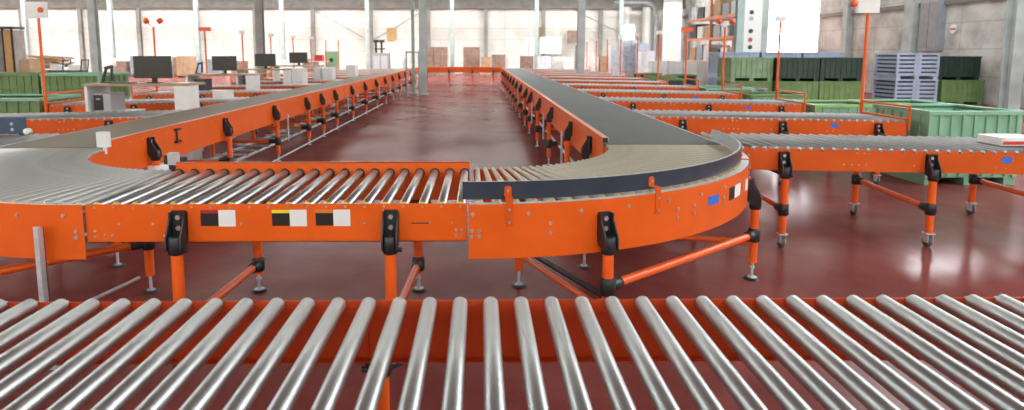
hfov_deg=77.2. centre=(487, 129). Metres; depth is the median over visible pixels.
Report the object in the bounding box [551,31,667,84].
conveyor
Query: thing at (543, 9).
steel column
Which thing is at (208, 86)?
computer tower
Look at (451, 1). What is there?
steel column
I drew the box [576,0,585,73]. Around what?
steel column
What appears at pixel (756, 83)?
plastic bin
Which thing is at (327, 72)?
cabinet
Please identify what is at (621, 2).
steel column
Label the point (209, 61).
load
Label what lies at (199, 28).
lamp
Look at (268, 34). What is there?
conveyor
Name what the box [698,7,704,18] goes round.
carton
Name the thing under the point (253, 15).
steel column
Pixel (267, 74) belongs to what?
load
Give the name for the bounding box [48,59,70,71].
trolley
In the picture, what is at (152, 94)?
conveyor
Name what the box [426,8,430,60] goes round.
steel column
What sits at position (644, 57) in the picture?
load
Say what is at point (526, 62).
load
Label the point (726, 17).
rack
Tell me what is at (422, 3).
steel column
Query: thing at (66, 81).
plastic bin
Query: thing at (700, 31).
carton
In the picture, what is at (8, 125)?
panel
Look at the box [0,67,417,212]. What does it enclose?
conveyor
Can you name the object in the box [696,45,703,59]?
carton
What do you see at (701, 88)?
plastic bin
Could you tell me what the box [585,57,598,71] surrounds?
load
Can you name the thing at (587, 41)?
conveyor
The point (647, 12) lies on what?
air duct
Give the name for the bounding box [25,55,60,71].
pile
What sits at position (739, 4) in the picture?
steel column
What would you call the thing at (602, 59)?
load
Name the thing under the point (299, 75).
cabinet
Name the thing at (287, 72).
desk
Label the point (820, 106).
plastic bin
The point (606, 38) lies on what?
conveyor
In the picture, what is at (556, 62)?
load
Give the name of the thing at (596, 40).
conveyor
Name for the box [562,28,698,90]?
conveyor
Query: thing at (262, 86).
conveyor
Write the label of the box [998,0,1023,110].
steel column
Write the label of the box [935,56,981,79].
plastic bin
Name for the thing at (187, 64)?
load
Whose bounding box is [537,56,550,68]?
load
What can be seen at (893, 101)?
plastic bin
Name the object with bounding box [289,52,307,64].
monitor
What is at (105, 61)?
load
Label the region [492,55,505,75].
load
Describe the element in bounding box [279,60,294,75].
load
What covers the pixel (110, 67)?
barcode scanner
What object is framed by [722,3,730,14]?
carton
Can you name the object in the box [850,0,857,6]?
lamp
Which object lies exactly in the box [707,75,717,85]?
plastic bin
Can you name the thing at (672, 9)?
partition panel
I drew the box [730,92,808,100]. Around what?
plastic bin
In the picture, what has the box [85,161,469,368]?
conveyor
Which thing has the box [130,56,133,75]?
load
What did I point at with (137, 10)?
steel column
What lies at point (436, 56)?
load
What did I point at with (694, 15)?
carton
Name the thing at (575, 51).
post
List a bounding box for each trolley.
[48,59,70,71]
[66,59,88,71]
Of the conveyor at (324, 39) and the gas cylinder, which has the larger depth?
the gas cylinder
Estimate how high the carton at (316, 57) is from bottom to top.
0.332 m
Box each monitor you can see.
[133,56,172,82]
[212,56,236,73]
[254,54,275,68]
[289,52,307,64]
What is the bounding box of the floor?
[0,74,1023,409]
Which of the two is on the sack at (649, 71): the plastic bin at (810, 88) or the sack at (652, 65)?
the sack at (652, 65)
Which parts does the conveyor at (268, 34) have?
signal post, rail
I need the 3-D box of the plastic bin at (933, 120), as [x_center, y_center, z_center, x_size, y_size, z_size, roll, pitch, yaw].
[6.133,0.166,8.680,1.204,0.950,1.174,0,7,-1]
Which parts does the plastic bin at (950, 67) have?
corner post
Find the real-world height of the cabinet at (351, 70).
1.240 m
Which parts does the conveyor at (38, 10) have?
signal post, rail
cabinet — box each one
[212,90,235,137]
[292,68,307,113]
[322,67,335,106]
[325,51,339,69]
[346,65,358,99]
[390,52,397,68]
[567,31,576,42]
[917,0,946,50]
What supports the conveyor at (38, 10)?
on the floor
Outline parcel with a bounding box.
[977,134,1023,145]
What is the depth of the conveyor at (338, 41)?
32.03 m
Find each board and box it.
[540,37,561,53]
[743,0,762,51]
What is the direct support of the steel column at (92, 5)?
on the floor
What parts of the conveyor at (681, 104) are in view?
rail, signal post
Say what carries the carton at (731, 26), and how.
on the rack at (726, 17)
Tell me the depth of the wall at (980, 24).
23.33 m
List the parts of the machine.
door panel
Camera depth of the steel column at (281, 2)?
48.26 m
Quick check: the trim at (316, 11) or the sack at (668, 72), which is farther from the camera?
the trim at (316, 11)
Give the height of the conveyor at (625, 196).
0.990 m
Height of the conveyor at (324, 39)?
2.339 m
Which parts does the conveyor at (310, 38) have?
rail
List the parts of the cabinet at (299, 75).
door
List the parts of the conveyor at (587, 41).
rail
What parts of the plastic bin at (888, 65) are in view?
corner post, corner post, corner post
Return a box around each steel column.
[18,8,21,29]
[20,0,30,58]
[76,8,86,69]
[86,0,102,71]
[106,0,115,57]
[135,8,143,55]
[193,0,200,59]
[252,8,255,65]
[254,0,266,80]
[279,0,285,59]
[310,8,315,58]
[365,0,369,68]
[369,8,372,68]
[419,0,428,94]
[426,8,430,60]
[450,0,454,74]
[484,8,487,56]
[534,0,538,68]
[541,8,544,55]
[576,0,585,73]
[598,8,602,55]
[618,0,623,44]
[733,0,744,51]
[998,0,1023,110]
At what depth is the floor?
5.12 m
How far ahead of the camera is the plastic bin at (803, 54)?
22.24 m
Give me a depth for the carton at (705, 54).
30.36 m
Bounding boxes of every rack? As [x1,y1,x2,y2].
[0,26,25,71]
[687,0,734,60]
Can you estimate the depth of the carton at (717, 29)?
29.09 m
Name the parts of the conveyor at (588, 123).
leg, leg, leg, leg, drop rod, leg, rail, drop rod, leg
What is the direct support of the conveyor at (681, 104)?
on the floor
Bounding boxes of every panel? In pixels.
[0,117,31,134]
[662,0,682,60]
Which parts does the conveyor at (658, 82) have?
rail, signal post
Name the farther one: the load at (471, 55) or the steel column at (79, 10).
the steel column at (79, 10)
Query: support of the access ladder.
on the floor
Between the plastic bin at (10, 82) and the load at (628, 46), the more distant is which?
the load at (628, 46)
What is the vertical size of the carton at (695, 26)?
0.707 m
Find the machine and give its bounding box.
[372,40,389,68]
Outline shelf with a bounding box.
[92,109,144,111]
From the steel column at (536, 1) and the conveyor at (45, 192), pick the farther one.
the steel column at (536, 1)
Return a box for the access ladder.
[405,52,419,95]
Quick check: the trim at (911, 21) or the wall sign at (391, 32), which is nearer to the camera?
the trim at (911, 21)
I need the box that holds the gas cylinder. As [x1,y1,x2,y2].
[398,58,401,67]
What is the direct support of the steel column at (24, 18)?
on the floor
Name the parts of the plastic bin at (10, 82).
corner post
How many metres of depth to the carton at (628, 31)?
41.96 m
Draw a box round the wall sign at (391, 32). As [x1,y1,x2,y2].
[387,28,395,39]
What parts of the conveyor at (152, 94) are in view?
signal post, rail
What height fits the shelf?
0.030 m
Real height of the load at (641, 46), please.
2.280 m
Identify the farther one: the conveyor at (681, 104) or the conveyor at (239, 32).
the conveyor at (239, 32)
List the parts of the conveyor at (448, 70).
rail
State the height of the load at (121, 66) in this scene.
1.080 m
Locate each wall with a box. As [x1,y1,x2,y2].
[0,8,684,73]
[683,0,1023,108]
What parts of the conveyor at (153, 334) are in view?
joint plate, leg, rail, joint plate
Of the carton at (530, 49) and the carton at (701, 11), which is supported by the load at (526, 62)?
the carton at (530, 49)
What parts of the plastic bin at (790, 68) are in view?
corner post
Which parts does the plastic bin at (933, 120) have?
corner post, corner post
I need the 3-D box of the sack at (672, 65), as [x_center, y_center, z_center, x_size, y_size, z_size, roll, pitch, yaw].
[8.454,-2.935,29.267,0.700,0.430,0.800,0,7,-1]
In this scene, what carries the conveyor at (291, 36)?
on the floor
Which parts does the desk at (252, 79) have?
panel, panel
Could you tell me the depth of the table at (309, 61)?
35.60 m
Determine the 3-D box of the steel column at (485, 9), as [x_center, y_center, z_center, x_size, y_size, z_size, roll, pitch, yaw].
[-0.163,-7.062,51.023,0.392,5.150,0.392,0,7,-1]
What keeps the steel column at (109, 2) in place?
on the floor
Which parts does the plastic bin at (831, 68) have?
corner post, corner post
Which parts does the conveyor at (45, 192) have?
rail, rail, leg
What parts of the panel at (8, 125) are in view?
knob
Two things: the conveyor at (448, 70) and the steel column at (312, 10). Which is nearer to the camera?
the conveyor at (448, 70)
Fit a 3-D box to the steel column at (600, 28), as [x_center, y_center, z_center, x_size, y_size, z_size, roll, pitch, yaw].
[8.957,-7.076,51.136,0.392,5.150,0.392,0,7,-1]
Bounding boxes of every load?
[19,60,44,71]
[102,58,120,71]
[116,61,130,75]
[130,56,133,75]
[172,57,178,75]
[176,56,196,77]
[196,60,203,72]
[207,59,223,72]
[231,61,247,72]
[254,58,270,75]
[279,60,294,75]
[303,59,318,72]
[427,47,447,75]
[463,47,479,75]
[481,57,490,75]
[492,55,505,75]
[507,58,519,67]
[520,56,532,68]
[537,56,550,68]
[551,57,562,68]
[563,57,572,68]
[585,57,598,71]
[598,56,607,72]
[608,45,619,74]
[619,40,638,77]
[635,43,649,72]
[638,51,654,72]
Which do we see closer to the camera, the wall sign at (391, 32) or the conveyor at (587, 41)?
the conveyor at (587, 41)
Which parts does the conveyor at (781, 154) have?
leg, leg, rail, leg, leg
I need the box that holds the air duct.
[614,1,657,60]
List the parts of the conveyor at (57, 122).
rail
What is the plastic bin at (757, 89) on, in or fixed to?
on the floor
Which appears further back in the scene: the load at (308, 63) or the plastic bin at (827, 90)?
the load at (308, 63)
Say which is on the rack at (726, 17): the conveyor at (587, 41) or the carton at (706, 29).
the carton at (706, 29)
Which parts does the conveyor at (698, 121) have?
rail, signal post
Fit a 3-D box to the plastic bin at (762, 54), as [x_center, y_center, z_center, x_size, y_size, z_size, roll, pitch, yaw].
[10.165,-2.347,22.812,1.384,0.850,1.174,0,7,-1]
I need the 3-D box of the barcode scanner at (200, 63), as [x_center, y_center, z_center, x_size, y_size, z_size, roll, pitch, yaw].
[-6.786,-1.461,15.050,0.186,0.272,0.100,0,7,-1]
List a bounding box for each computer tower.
[93,92,125,111]
[194,78,211,90]
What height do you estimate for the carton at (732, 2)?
0.540 m
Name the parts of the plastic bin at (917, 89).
corner post, corner post, corner post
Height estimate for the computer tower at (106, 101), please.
0.270 m
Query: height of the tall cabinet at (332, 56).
1.744 m
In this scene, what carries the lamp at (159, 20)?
attached to the conveyor at (152, 94)
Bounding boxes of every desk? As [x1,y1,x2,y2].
[82,82,205,159]
[185,73,262,90]
[236,68,291,84]
[272,65,324,80]
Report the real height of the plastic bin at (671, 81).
0.800 m
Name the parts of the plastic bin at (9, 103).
corner post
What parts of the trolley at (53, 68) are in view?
handle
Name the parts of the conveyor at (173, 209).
leg, leg, rail, rail, leg, leg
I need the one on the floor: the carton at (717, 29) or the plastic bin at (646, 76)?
the plastic bin at (646, 76)
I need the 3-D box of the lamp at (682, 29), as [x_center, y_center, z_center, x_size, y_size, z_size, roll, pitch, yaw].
[5.257,-2.652,16.921,0.300,0.100,0.080,0,7,-1]
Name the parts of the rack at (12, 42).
tan panel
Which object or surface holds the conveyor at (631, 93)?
on the floor
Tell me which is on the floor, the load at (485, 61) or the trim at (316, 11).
the load at (485, 61)
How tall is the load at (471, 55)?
2.080 m
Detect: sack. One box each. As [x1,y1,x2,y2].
[648,61,667,70]
[648,70,666,74]
[667,61,682,70]
[667,71,682,73]
[683,61,698,70]
[683,71,698,78]
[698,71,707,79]
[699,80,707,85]
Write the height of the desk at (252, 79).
1.190 m
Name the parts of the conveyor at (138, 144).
leg, motor, drive motor, leg, joint plate, leg, leg, rail, leg, drop rod, leg, leg, leg, leg, leg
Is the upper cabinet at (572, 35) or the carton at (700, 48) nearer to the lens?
the carton at (700, 48)
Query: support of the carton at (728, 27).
on the rack at (726, 17)
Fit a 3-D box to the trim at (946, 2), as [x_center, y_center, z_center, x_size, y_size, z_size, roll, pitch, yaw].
[15.903,-6.486,34.573,0.120,1.250,34.000,0,7,-1]
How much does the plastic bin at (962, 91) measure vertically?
0.800 m
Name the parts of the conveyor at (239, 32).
signal post, rail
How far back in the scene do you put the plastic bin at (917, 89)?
20.62 m
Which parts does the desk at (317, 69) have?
panel, panel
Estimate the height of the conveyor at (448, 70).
0.930 m
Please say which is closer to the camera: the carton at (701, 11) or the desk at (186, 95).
the desk at (186, 95)
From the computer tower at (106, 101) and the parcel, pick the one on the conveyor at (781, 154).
the parcel
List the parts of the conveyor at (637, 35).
rail, signal post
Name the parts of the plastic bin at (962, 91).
corner post, corner post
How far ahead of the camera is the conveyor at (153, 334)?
1.82 m
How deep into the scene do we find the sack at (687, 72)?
28.92 m
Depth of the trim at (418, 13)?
51.11 m
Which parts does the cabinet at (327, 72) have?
door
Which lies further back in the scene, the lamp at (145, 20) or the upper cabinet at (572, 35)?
the upper cabinet at (572, 35)
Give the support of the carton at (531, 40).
on the carton at (530, 49)
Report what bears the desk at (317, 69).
on the floor
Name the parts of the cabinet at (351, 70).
door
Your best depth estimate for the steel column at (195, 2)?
48.20 m
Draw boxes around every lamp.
[37,7,43,12]
[143,18,149,23]
[156,18,162,23]
[198,27,210,30]
[681,28,692,31]
[715,18,721,24]
[729,18,735,24]
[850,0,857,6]
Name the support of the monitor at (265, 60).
on the desk at (287, 72)
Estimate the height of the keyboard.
0.020 m
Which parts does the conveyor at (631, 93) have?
rail, signal post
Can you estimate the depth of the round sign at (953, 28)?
22.12 m
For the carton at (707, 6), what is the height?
0.632 m
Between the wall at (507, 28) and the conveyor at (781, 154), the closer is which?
the conveyor at (781, 154)
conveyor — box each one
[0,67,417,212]
[0,109,182,134]
[0,132,179,369]
[0,133,59,145]
[0,294,1023,409]
[26,2,249,153]
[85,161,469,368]
[131,18,290,133]
[198,27,321,119]
[230,31,341,110]
[261,33,356,103]
[290,35,370,95]
[307,37,381,92]
[323,38,387,71]
[334,40,397,70]
[427,67,502,85]
[463,129,761,298]
[501,67,722,165]
[522,40,589,70]
[527,39,599,72]
[530,37,611,74]
[536,36,626,77]
[543,34,644,80]
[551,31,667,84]
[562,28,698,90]
[578,18,741,99]
[599,16,805,112]
[633,0,911,184]
[698,132,1023,247]
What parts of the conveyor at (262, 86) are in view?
signal post, rail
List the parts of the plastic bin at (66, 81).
corner post, corner post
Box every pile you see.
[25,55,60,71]
[39,55,74,66]
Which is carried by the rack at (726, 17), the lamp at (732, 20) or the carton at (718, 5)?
the carton at (718, 5)
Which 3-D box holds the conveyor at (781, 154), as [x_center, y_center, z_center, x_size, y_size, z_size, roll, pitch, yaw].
[4.526,0.511,6.088,4.780,0.884,1.222,0,7,-1]
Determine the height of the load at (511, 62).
1.293 m
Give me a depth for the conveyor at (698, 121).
8.19 m
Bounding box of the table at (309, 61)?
[309,61,329,72]
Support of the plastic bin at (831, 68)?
on the plastic bin at (827, 90)
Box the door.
[767,0,821,51]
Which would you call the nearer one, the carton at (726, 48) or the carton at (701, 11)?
the carton at (726, 48)
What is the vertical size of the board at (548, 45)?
1.339 m
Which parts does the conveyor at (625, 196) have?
leg, rail, leg, rail, leg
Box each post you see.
[410,0,417,93]
[574,45,576,68]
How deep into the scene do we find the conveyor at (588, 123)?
8.48 m
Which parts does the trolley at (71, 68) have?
handle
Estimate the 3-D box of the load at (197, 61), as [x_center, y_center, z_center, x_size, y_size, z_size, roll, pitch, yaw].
[-21.031,-4.447,46.040,0.708,1.151,1.200,0,7,-1]
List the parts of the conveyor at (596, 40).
rail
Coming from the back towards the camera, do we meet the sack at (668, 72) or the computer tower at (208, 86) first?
the sack at (668, 72)
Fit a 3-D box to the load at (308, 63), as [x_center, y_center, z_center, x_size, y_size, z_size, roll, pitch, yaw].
[-12.991,-4.597,47.030,0.940,1.212,1.000,0,7,-1]
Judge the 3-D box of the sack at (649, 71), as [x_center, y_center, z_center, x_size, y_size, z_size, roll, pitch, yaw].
[7.744,-2.502,29.310,0.700,0.430,0.800,0,7,-1]
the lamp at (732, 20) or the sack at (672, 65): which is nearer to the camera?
the lamp at (732, 20)
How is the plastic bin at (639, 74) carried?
on the floor
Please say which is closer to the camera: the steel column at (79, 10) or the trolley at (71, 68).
the trolley at (71, 68)
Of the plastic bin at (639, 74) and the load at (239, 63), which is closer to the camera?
the plastic bin at (639, 74)
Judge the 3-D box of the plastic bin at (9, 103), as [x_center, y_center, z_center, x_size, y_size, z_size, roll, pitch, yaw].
[-8.200,-0.130,11.214,1.524,0.930,1.124,0,7,-1]
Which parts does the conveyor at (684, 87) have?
rail, signal post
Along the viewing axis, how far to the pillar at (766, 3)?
26.32 m
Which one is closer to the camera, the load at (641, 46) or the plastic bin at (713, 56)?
the plastic bin at (713, 56)
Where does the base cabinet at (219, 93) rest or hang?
on the floor
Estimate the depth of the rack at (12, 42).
29.44 m
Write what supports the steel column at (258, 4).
on the floor
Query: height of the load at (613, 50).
2.178 m
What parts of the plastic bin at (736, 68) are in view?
corner post, corner post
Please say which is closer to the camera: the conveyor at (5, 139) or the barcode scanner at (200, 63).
the conveyor at (5, 139)
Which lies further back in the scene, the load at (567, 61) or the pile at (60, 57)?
the load at (567, 61)
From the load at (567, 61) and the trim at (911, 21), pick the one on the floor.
the load at (567, 61)
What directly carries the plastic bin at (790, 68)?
on the plastic bin at (810, 88)
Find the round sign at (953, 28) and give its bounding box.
[950,24,956,33]
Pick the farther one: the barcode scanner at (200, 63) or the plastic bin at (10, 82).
the barcode scanner at (200, 63)
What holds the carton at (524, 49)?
on the load at (526, 62)
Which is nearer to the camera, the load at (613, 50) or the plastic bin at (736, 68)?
the plastic bin at (736, 68)
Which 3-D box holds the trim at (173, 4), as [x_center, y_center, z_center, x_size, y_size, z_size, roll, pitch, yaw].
[-15.445,-11.044,50.627,62.400,2.850,0.250,0,7,-1]
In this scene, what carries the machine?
on the floor
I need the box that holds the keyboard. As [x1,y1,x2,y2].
[108,82,136,83]
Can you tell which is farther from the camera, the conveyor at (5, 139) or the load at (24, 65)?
the load at (24, 65)
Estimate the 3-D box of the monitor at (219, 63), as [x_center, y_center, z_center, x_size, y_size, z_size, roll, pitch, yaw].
[-6.190,-1.534,15.079,0.570,0.410,0.240,0,7,-1]
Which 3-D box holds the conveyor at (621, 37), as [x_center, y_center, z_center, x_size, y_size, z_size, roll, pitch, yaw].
[3.564,-2.431,24.407,3.400,2.333,1.222,0,7,-1]
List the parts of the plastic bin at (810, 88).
corner post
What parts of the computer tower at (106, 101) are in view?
panel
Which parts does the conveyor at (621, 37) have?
rail, signal post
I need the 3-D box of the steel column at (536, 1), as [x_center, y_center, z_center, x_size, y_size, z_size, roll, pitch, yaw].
[3.687,-7.078,48.652,0.392,5.750,0.392,0,7,-1]
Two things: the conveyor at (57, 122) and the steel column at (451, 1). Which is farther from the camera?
the steel column at (451, 1)
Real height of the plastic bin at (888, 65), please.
0.830 m
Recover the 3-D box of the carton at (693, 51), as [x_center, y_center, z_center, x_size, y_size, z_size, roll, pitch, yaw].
[10.872,-3.876,32.528,1.000,0.616,0.800,0,7,-1]
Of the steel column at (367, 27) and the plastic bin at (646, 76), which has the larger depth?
the steel column at (367, 27)
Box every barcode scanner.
[100,65,113,82]
[195,62,202,73]
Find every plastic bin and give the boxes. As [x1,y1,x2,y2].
[0,72,63,93]
[0,94,80,113]
[39,72,130,100]
[633,73,662,77]
[642,78,683,85]
[645,75,677,77]
[664,74,696,85]
[692,86,754,91]
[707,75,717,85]
[708,52,759,75]
[717,57,773,80]
[717,80,772,91]
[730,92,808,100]
[752,87,767,91]
[759,52,801,56]
[769,57,820,80]
[772,80,818,99]
[786,100,873,135]
[801,52,842,56]
[811,57,862,80]
[818,80,860,99]
[848,99,951,103]
[872,78,938,101]
[873,104,1023,184]
[874,53,940,78]
[933,79,984,104]
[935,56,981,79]
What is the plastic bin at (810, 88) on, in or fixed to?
on the floor
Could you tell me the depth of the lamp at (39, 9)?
10.39 m
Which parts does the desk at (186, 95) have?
panel, panel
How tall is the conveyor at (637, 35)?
2.333 m
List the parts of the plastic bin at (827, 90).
corner post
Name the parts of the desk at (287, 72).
panel, panel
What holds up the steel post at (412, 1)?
on the floor
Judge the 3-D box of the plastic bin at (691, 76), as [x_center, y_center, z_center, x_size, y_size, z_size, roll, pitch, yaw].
[7.872,-1.882,26.264,1.024,0.800,1.024,0,7,-1]
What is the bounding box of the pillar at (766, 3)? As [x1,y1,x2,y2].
[760,0,769,51]
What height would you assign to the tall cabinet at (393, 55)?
1.722 m
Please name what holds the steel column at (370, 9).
on the floor
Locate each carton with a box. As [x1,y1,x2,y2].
[314,55,323,60]
[522,47,527,55]
[528,47,533,55]
[529,38,534,46]
[621,25,634,39]
[690,47,696,59]
[691,6,704,19]
[691,24,715,38]
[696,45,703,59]
[697,26,704,37]
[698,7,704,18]
[703,45,730,59]
[704,25,716,37]
[705,3,714,17]
[713,25,721,36]
[714,0,735,15]
[721,24,729,36]
[721,47,728,51]
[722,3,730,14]
[730,24,733,35]
[731,1,734,13]
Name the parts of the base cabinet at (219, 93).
door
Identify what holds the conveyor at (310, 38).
on the floor
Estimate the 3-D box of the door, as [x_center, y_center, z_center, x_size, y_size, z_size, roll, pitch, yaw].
[16.121,-6.291,33.995,0.400,7.700,6.560,0,7,-1]
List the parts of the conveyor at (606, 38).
rail, signal post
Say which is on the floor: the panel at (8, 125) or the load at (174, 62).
the load at (174, 62)
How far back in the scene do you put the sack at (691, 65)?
28.88 m
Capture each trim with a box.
[0,0,685,8]
[316,11,363,37]
[373,13,418,39]
[683,0,987,17]
[715,0,1007,106]
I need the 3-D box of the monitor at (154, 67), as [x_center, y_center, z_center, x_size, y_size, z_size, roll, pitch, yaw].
[-5.123,-0.930,9.826,0.570,0.410,0.240,0,7,-1]

